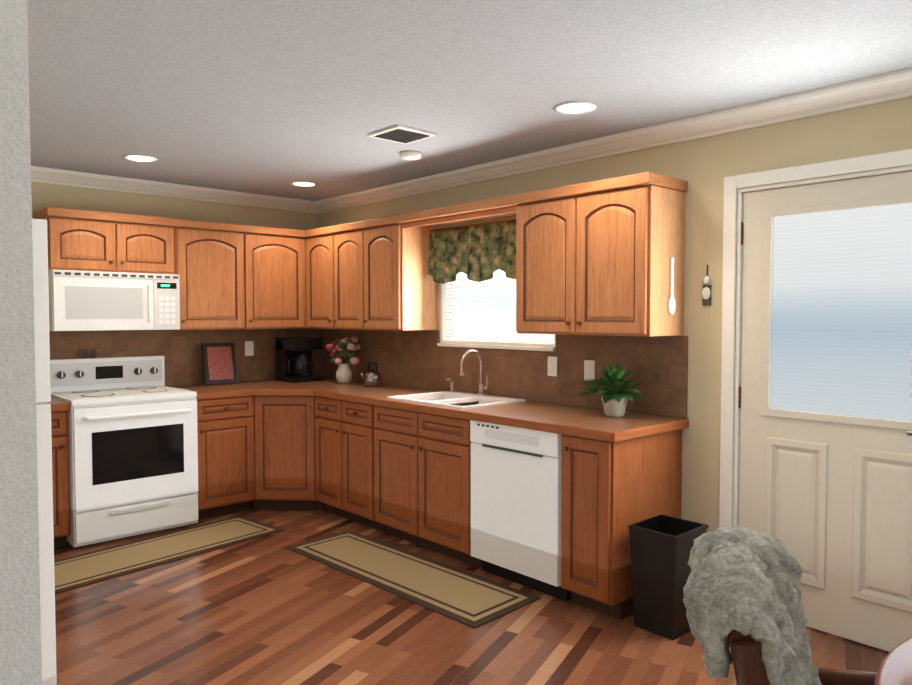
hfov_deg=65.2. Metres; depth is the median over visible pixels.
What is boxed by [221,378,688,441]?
countertop
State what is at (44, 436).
refrigerator
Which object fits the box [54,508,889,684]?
floor
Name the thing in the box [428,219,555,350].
kitchen window
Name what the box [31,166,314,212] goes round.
crown molding
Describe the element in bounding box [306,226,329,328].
upper cabinet
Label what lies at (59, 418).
base cabinet
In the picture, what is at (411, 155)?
smoke detector
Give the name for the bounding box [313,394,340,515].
base cabinet
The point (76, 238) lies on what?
upper cabinet
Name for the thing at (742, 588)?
dining chair
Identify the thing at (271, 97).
ceiling
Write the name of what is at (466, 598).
area rug
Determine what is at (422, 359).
tile backsplash
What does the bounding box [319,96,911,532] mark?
wall
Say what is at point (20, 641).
wall
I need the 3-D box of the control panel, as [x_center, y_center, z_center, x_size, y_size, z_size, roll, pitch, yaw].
[-2.104,-0.282,5.008,0.179,0.381,0.411,-2,3,-43]
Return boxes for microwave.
[48,270,179,330]
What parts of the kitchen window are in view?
frame, glass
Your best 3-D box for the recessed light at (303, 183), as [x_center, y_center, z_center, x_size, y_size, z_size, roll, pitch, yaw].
[-1.102,-1.148,5.173,0.196,0.009,0.196,-2,3,-43]
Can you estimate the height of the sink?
0.160 m
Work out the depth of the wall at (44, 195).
5.23 m
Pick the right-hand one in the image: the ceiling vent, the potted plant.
the potted plant
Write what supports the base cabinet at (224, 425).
on the floor
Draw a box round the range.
[50,348,197,547]
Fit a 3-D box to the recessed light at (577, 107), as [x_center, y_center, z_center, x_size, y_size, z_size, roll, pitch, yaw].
[0.551,-1.079,3.285,0.196,0.009,0.196,-2,3,-43]
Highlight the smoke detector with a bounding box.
[400,151,421,159]
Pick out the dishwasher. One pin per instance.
(516, 480)
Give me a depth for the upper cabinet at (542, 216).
3.85 m
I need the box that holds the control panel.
[158,272,181,329]
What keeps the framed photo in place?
on the countertop at (586, 422)
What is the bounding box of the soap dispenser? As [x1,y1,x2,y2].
[446,378,456,393]
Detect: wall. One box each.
[0,0,41,684]
[31,182,319,385]
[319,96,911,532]
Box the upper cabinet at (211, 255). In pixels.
[178,219,249,329]
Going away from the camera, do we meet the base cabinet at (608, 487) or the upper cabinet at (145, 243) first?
the base cabinet at (608, 487)
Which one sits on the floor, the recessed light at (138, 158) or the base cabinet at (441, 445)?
the base cabinet at (441, 445)
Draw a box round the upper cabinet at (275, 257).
[246,225,305,328]
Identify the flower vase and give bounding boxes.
[326,336,360,383]
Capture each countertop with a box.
[45,398,68,409]
[170,384,252,397]
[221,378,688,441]
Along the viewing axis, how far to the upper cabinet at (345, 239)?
5.25 m
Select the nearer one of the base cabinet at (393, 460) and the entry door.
the entry door
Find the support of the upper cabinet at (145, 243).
attached to the wall at (44, 195)
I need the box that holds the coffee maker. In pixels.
[276,337,322,382]
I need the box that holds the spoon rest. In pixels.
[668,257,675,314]
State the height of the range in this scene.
1.187 m
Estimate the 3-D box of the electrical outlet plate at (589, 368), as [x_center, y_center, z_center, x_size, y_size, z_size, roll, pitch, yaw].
[0.755,0.159,4.034,0.007,0.116,0.072,-2,3,-43]
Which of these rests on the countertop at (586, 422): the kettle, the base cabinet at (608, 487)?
the kettle
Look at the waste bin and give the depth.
3.14 m
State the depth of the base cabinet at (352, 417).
4.73 m
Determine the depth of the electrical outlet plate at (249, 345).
5.70 m
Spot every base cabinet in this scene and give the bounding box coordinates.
[51,406,69,547]
[196,394,252,519]
[253,394,312,509]
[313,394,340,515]
[337,398,368,526]
[369,406,412,542]
[413,410,548,567]
[561,426,684,619]
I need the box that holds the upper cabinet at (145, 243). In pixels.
[118,213,177,271]
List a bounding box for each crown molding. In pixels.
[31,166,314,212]
[311,68,911,213]
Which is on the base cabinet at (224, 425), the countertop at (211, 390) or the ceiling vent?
the countertop at (211, 390)
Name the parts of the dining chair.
frame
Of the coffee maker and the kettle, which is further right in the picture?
the kettle
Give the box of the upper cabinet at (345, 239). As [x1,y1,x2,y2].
[330,221,361,329]
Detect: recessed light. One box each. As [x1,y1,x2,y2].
[123,154,157,161]
[290,181,317,186]
[554,101,596,113]
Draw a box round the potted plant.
[578,362,650,416]
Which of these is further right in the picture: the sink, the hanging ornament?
the hanging ornament
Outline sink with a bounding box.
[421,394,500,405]
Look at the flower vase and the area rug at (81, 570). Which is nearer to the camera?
the area rug at (81, 570)
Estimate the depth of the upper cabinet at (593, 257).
3.51 m
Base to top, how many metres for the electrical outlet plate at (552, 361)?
0.116 m
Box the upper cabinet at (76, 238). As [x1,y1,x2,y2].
[34,207,117,267]
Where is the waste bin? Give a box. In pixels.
[628,514,708,639]
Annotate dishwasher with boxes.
[470,420,570,601]
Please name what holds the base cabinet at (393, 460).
on the floor
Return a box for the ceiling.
[27,0,911,200]
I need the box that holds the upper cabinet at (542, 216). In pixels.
[510,185,569,334]
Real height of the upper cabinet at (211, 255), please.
0.774 m
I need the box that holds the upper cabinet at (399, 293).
[362,212,441,330]
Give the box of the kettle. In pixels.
[361,362,381,386]
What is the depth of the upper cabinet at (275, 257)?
5.49 m
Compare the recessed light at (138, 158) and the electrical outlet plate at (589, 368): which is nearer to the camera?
the electrical outlet plate at (589, 368)
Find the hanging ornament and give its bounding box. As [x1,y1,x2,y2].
[702,265,710,305]
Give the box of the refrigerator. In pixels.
[32,219,56,684]
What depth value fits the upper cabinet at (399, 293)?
4.89 m
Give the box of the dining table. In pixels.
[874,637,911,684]
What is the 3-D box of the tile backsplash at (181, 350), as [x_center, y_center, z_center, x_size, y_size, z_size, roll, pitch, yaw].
[-2.135,0.114,5.266,2.580,0.417,0.009,-2,3,-43]
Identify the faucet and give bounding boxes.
[460,350,488,397]
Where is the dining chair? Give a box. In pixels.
[683,524,876,684]
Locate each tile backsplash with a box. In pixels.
[49,328,316,385]
[317,329,687,418]
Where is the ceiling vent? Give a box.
[368,125,436,143]
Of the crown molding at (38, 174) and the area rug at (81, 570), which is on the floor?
the area rug at (81, 570)
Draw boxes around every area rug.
[54,515,284,593]
[286,531,540,627]
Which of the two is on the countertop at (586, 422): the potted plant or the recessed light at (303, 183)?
the potted plant
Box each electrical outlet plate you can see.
[245,341,253,355]
[548,356,557,375]
[584,360,594,380]
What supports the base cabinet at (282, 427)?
on the floor
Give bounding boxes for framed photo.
[202,343,237,384]
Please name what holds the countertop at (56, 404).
on the base cabinet at (59, 418)
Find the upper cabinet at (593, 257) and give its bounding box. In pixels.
[570,172,687,336]
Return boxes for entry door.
[719,149,911,651]
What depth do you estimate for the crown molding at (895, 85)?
3.59 m

